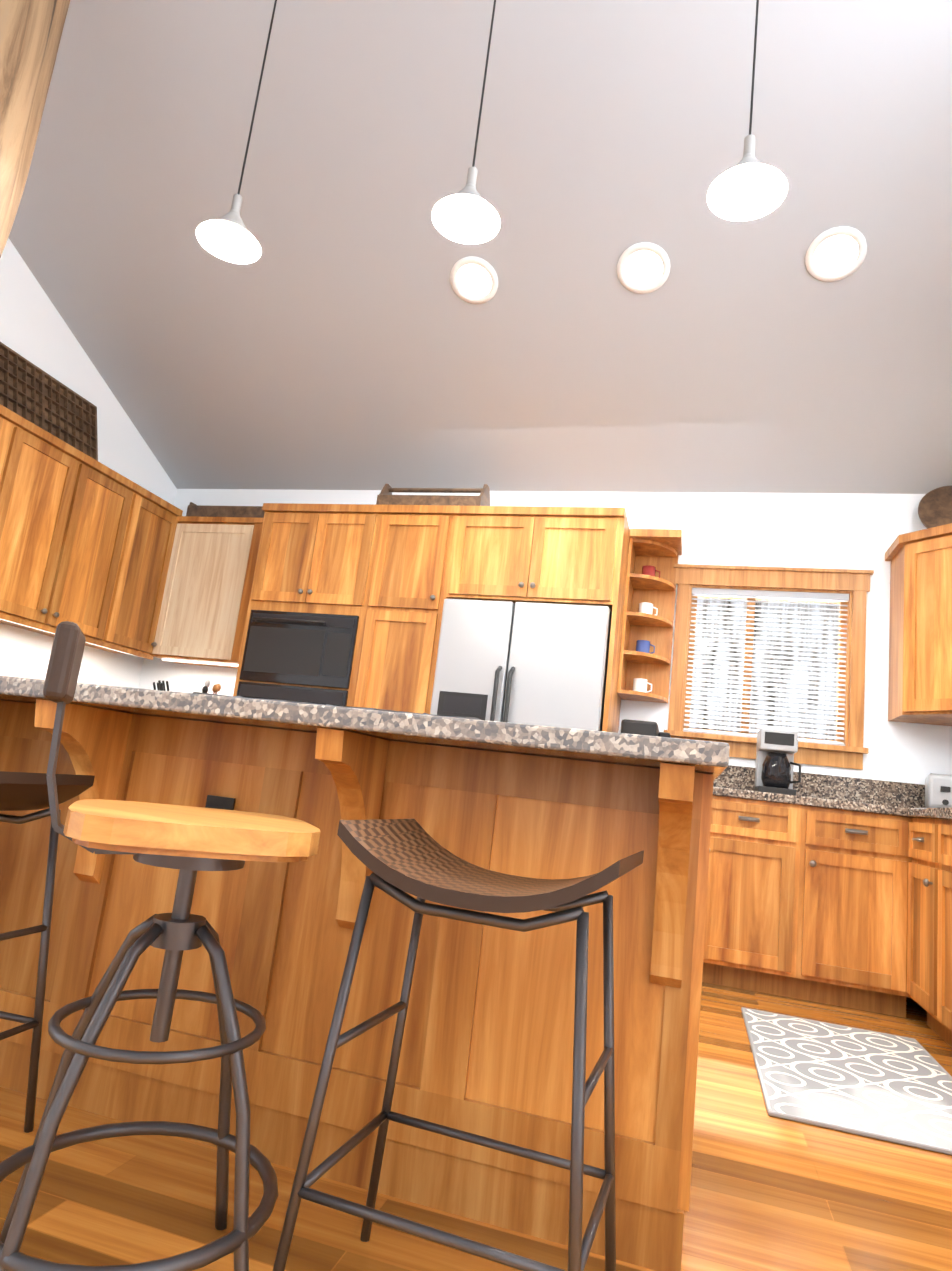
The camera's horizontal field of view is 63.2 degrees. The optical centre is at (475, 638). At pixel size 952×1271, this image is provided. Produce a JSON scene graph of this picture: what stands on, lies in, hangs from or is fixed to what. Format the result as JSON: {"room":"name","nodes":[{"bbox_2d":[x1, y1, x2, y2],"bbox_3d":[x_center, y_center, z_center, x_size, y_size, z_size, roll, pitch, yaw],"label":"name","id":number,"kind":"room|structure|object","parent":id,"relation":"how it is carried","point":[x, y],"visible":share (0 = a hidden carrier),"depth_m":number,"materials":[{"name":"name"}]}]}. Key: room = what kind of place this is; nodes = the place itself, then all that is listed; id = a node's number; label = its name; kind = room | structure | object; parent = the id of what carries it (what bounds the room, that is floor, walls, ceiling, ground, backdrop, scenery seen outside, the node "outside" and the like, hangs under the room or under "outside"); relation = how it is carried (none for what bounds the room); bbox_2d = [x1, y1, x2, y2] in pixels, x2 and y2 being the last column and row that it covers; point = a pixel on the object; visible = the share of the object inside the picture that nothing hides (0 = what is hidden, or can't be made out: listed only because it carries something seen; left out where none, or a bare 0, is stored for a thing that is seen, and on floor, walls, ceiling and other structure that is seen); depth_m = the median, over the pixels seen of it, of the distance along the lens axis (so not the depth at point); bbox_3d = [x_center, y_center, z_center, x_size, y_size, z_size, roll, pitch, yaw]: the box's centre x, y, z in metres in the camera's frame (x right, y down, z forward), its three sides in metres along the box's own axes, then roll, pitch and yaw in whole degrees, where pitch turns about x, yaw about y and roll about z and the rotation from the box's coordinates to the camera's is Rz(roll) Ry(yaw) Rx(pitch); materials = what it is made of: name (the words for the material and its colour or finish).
{"room":"kitchen","nodes":[
{"label":"kitchen","id":0,"kind":"room"},
{"bbox_2d":[0,238,176,687],"bbox_3d":[-3.265,-2.434,2.151,0.120,6.400,8.150,4,-11,16],"label":"wall","id":1,"kind":"structure","parent":0,"point":[35,330],"depth_m":4.73,"materials":[{"name":"white paint"}]},
{"bbox_2d":[0,404,182,659],"bbox_3d":[-2.492,-0.587,4.343,0.360,1.050,2.607,4,-11,16],"label":"upper cabinet","id":2,"kind":"object","parent":1,"relation":"attached to","point":[103,557],"depth_m":4.49,"materials":[{"name":"brown wood"}]},
{"bbox_2d":[0,342,97,460],"bbox_3d":[-2.504,-1.338,4.453,0.150,0.454,0.860,4,-11,16],"label":"wicker basket","id":3,"kind":"object","parent":2,"relation":"on","point":[35,395],"visible":0.73,"depth_m":4.50,"materials":[{"name":"brown wicker"}]},
{"bbox_2d":[186,502,293,517],"bbox_3d":[-1.603,-0.851,5.376,0.817,0.140,0.190,4,-11,16],"label":"trough","id":4,"kind":"object","parent":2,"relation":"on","point":[193,509],"visible":0.23,"depth_m":5.31,"materials":[{"name":"brown wood"}]},
{"bbox_2d":[0,982,951,1270],"bbox_3d":[-0.978,0.907,0.793,5.660,0.100,8.150,4,-11,16],"label":"floor","id":5,"kind":"structure","parent":0,"point":[772,1194],"depth_m":1.53,"materials":[{"name":"brown wood"}]},
{"bbox_2d":[0,0,69,257],"bbox_3d":[-1.478,-1.112,2.092,0.398,4.200,0.423,4,-11,16],"label":"column","id":6,"kind":"structure","parent":5,"relation":"on","point":[31,31],"depth_m":2.16,"materials":[{"name":"brown wood"}]},
{"bbox_2d":[0,771,94,1132],"bbox_3d":[-1.118,0.608,1.538,0.447,0.723,0.347,4,-11,12],"label":"stool","id":7,"kind":"object","parent":5,"relation":"on","point":[20,791],"visible":0.85,"depth_m":1.61,"materials":[{"name":"metal"}]},
{"bbox_2d":[0,621,320,1270],"bbox_3d":[-0.475,0.496,1.215,0.486,0.972,0.486,4,-11,16],"label":"stool","id":8,"kind":"object","parent":5,"relation":"on","point":[189,842],"visible":1,"depth_m":1.15,"materials":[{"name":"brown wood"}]},
{"bbox_2d":[233,503,392,707],"bbox_3d":[-0.948,0.397,4.737,0.845,2.330,0.656,4,-11,16],"label":"tall cabinet","id":9,"kind":"object","parent":5,"relation":"on","point":[346,603],"depth_m":4.53,"materials":[{"name":"brown wood"}]},
{"bbox_2d":[0,696,725,1270],"bbox_3d":[-0.393,0.694,1.964,1.845,0.871,1.087,4,-11,16],"label":"kitchen island","id":10,"kind":"object","parent":5,"relation":"on","point":[488,1042],"depth_m":1.58,"materials":[{"name":"brown wood"}]},
{"bbox_2d":[0,676,729,767],"bbox_3d":[-0.348,0.244,2.030,1.880,0.040,1.100,4,-11,16],"label":"island countertop","id":11,"kind":"structure","parent":10,"relation":"on","point":[465,730],"depth_m":1.41,"materials":[{"name":"grey stone"}]},
{"bbox_2d":[224,695,444,715],"bbox_3d":[-0.344,0.245,2.278,0.910,0.050,0.510,4,-11,16],"label":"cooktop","id":12,"kind":"object","parent":11,"relation":"in","point":[224,695],"depth_m":2.05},
{"bbox_2d":[365,505,456,713],"bbox_3d":[-0.388,0.432,4.574,0.477,2.330,0.656,4,-11,16],"label":"tall cabinet","id":13,"kind":"object","parent":5,"relation":"on","point":[419,549],"depth_m":4.37,"materials":[{"name":"brown wood"}]},
{"bbox_2d":[273,819,643,1270],"bbox_3d":[-0.002,0.674,1.194,0.464,0.723,0.369,4,-11,16],"label":"stool","id":14,"kind":"object","parent":5,"relation":"on","point":[399,858],"visible":1,"depth_m":1.16,"materials":[{"name":"leather"}]},
{"bbox_2d":[430,598,611,730],"bbox_3d":[0.236,0.732,4.268,0.905,1.775,0.745,4,-11,16],"label":"fridge","id":15,"kind":"object","parent":5,"relation":"on","point":[540,664],"visible":0.31,"depth_m":4.06,"materials":[{"name":"grey metal"}]},
{"bbox_2d":[702,793,797,997],"bbox_3d":[1.117,1.242,3.975,0.933,0.870,0.630,4,-11,16],"label":"base cabinet","id":16,"kind":"object","parent":5,"relation":"on","point":[752,887],"depth_m":3.62,"materials":[{"name":"brown wood"}]},
{"bbox_2d":[794,801,893,1014],"bbox_3d":[1.780,1.278,3.752,0.467,0.870,0.690,4,-11,16],"label":"base cabinet","id":17,"kind":"object","parent":5,"relation":"on","point":[831,890],"depth_m":3.51,"materials":[{"name":"brown wood"}]},
{"bbox_2d":[713,785,905,812],"bbox_3d":[1.696,0.830,3.910,2.030,0.040,0.660,4,-11,16],"label":"countertop","id":18,"kind":"structure","parent":17,"relation":"on","point":[716,788],"depth_m":3.63,"materials":[{"name":"grey stone"}]},
{"bbox_2d":[621,719,670,737],"bbox_3d":[0.914,0.613,4.197,0.260,0.310,0.260,4,-11,16],"label":"coffee maker","id":19,"kind":"object","parent":18,"relation":"on","point":[638,727],"visible":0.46,"depth_m":4.11,"materials":[{"name":"black plastic"}]},
{"bbox_2d":[754,728,800,795],"bbox_3d":[1.572,0.645,4.018,0.206,0.330,0.243,4,-11,16],"label":"drip coffee maker","id":20,"kind":"object","parent":18,"relation":"on","point":[776,749],"visible":0.9,"depth_m":3.93,"materials":[{"name":"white plastic"}]},
{"bbox_2d":[925,773,951,807],"bbox_3d":[2.380,0.770,3.790,0.300,0.187,0.290,1,-12,28],"label":"toaster","id":21,"kind":"object","parent":18,"relation":"on","point":[938,790],"visible":0.9,"depth_m":3.73,"materials":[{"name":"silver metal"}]},
{"bbox_2d":[906,805,951,820],"bbox_3d":[2.208,0.757,3.197,0.660,0.040,0.446,4,-11,16],"label":"countertop","id":22,"kind":"structure","parent":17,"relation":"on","point":[946,814],"depth_m":3.12,"materials":[{"name":"grey stone"}]},
{"bbox_2d":[741,1007,951,1154],"bbox_3d":[1.265,1.440,2.580,0.650,0.012,1.170,4,-11,16],"label":"rug","id":23,"kind":"object","parent":5,"relation":"on","point":[879,1085],"visible":1,"depth_m":2.46,"materials":[{"name":"white fabric"}]},
{"bbox_2d":[890,813,951,1030],"bbox_3d":[2.132,1.208,3.156,0.690,0.870,0.440,4,-11,16],"label":"base cabinet","id":24,"kind":"object","parent":5,"relation":"on","point":[922,841],"depth_m":3.32,"materials":[{"name":"brown wood"}]},
{"bbox_2d":[934,877,951,1046],"bbox_3d":[1.950,1.173,2.414,0.630,0.630,1.070,4,-11,16],"label":"base cabinet","id":25,"kind":"object","parent":5,"relation":"on","point":[942,885],"depth_m":2.95,"materials":[{"name":"brown wood"}]},
{"bbox_3d":[-2.250,0.759,3.979,1.185,1.053,2.617,4,-11,16],"label":"cabinet","id":26,"kind":"object","parent":5,"relation":"on","visible":0},
{"bbox_2d":[153,680,168,690],"bbox_3d":[-2.118,0.431,5.139,0.100,0.318,0.180,4,-11,16],"label":"knife block","id":27,"kind":"object","parent":26,"relation":"on","point":[160,686],"visible":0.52,"depth_m":5.17,"materials":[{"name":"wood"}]},
{"bbox_2d":[202,680,220,693],"bbox_3d":[-1.777,0.442,5.095,0.128,0.358,0.128,4,-11,16],"label":"utensil crock","id":28,"kind":"object","parent":26,"relation":"on","point":[216,688],"visible":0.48,"depth_m":5.10,"materials":[{"name":"white ceramic"}]},
{"bbox_2d":[8,0,951,493],"bbox_3d":[-0.458,-3.574,1.623,5.660,3.801,8.150,4,-11,16],"label":"ceiling","id":29,"kind":"structure","parent":0,"point":[340,334],"depth_m":3.73,"materials":[{"name":"grey paint"}]},
{"bbox_2d":[196,0,276,263],"bbox_3d":[-0.686,-2.023,2.573,0.200,1.594,0.200,4,-11,16],"label":"pendant light","id":30,"kind":"object","parent":29,"relation":"hanging from","point":[229,237],"visible":1,"depth_m":2.45,"materials":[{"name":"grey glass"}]},
{"bbox_2d":[431,0,500,244],"bbox_3d":[0.062,-1.976,2.356,0.200,1.594,0.200,4,-11,16],"label":"pendant light","id":31,"kind":"object","parent":29,"relation":"hanging from","point":[467,214],"visible":1,"depth_m":2.23,"materials":[{"name":"grey glass"}]},
{"bbox_2d":[450,256,497,303],"bbox_3d":[-0.010,-1.810,3.907,0.250,0.109,0.231,4,-11,16],"label":"recessed light","id":32,"kind":"object","parent":29,"relation":"in","point":[473,280],"visible":1,"depth_m":3.90,"materials":[{"name":"white glass"}]},
{"bbox_2d":[617,242,669,293],"bbox_3d":[0.796,-1.760,3.674,0.250,0.109,0.231,4,-11,16],"label":"recessed light","id":33,"kind":"object","parent":29,"relation":"in","point":[643,267],"visible":1,"depth_m":3.67,"materials":[{"name":"white glass"}]},
{"bbox_2d":[706,0,787,221],"bbox_3d":[0.791,-1.931,2.145,0.200,1.594,0.200,4,-11,16],"label":"pendant light","id":34,"kind":"object","parent":29,"relation":"hanging from","point":[749,186],"visible":1,"depth_m":2.02,"materials":[{"name":"grey glass"}]},
{"bbox_2d":[805,226,866,281],"bbox_3d":[1.601,-1.710,3.440,0.250,0.109,0.231,4,-11,16],"label":"recessed light","id":35,"kind":"object","parent":29,"relation":"in","point":[838,253],"visible":1,"depth_m":3.44,"materials":[{"name":"white glass"}]},
{"bbox_2d":[138,489,951,784],"bbox_3d":[0.290,0.327,4.824,5.540,2.780,0.120,4,-11,16],"label":"wall","id":36,"kind":"structure","parent":0,"point":[858,531],"depth_m":4.54,"materials":[{"name":"white paint"}]},
{"bbox_2d":[152,512,263,668],"bbox_3d":[-1.646,-0.303,5.240,0.855,0.987,0.357,4,-11,16],"label":"upper cabinet","id":37,"kind":"object","parent":36,"relation":"attached to","point":[211,574],"depth_m":5.14,"materials":[{"name":"brown wood"}]},
{"bbox_2d":[445,506,628,634],"bbox_3d":[0.387,-0.405,4.545,0.925,0.530,0.650,4,-11,16],"label":"upper cabinet","id":38,"kind":"object","parent":36,"relation":"attached to","point":[554,555],"depth_m":4.23,"materials":[{"name":"brown wood"}]},
{"bbox_2d":[376,484,489,505],"bbox_3d":[-0.255,-0.832,4.747,0.660,0.230,0.240,4,-11,16],"label":"tote","id":39,"kind":"object","parent":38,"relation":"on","point":[385,496],"visible":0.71,"depth_m":4.67,"materials":[{"name":"brown wood"}]},
{"bbox_2d":[617,529,681,702],"bbox_3d":[1.014,-0.129,4.482,0.290,0.950,0.330,4,-11,16],"label":"shelf","id":40,"kind":"object","parent":36,"relation":"attached to","point":[647,636],"visible":1,"depth_m":4.55,"materials":[{"name":"brown wood"}]},
{"bbox_2d":[664,564,873,769],"bbox_3d":[1.665,0.140,4.456,1.090,1.113,0.175,4,-11,16],"label":"window","id":41,"kind":"structure","parent":36,"relation":"in","point":[854,585],"depth_m":4.43,"materials":[{"name":"brown wood"}]},
{"bbox_2d":[683,588,848,745],"bbox_3d":[1.663,0.146,4.450,0.858,0.865,0.044,4,-11,16],"label":"window blind","id":42,"kind":"object","parent":41,"relation":"attached to","point":[809,596],"visible":0.9,"depth_m":4.44,"materials":[{"name":"grey plastic"}]},
{"bbox_2d":[713,765,951,808],"bbox_3d":[1.780,0.804,4.232,2.009,0.143,0.020,4,-11,16],"label":"backsplash","id":43,"kind":"structure","parent":36,"relation":"attached to","point":[734,777],"depth_m":4.16,"materials":[{"name":"grey stone"}]},
{"bbox_2d":[890,756,904,778],"bbox_3d":[2.252,0.687,4.133,0.070,0.110,0.007,4,-11,16],"label":"electrical outlet plate","id":44,"kind":"object","parent":36,"relation":"attached to","point":[897,767],"depth_m":4.13,"materials":[{"name":"white paint"}]},
{"bbox_2d":[885,523,951,725],"bbox_3d":[2.480,-0.066,3.904,0.630,0.950,0.630,4,-11,16],"label":"upper cabinet","id":45,"kind":"object","parent":36,"relation":"attached to","point":[920,662],"depth_m":3.91,"materials":[{"name":"brown wood"}]},
{"bbox_2d":[918,485,951,528],"bbox_3d":[2.620,-0.684,4.189,0.400,0.375,0.165,4,-11,16],"label":"round board","id":46,"kind":"object","parent":45,"relation":"on","point":[935,508],"visible":0.79,"depth_m":4.22,"materials":[{"name":"brown wood"}]},
{"label":"outside","id":47,"kind":"structure","parent":0,"visible":0},
{"bbox_2d":[689,598,839,740],"bbox_3d":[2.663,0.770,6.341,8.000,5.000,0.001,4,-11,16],"label":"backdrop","id":48,"kind":"structure","parent":47,"point":[770,659],"depth_m":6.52,"materials":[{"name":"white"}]}
]}

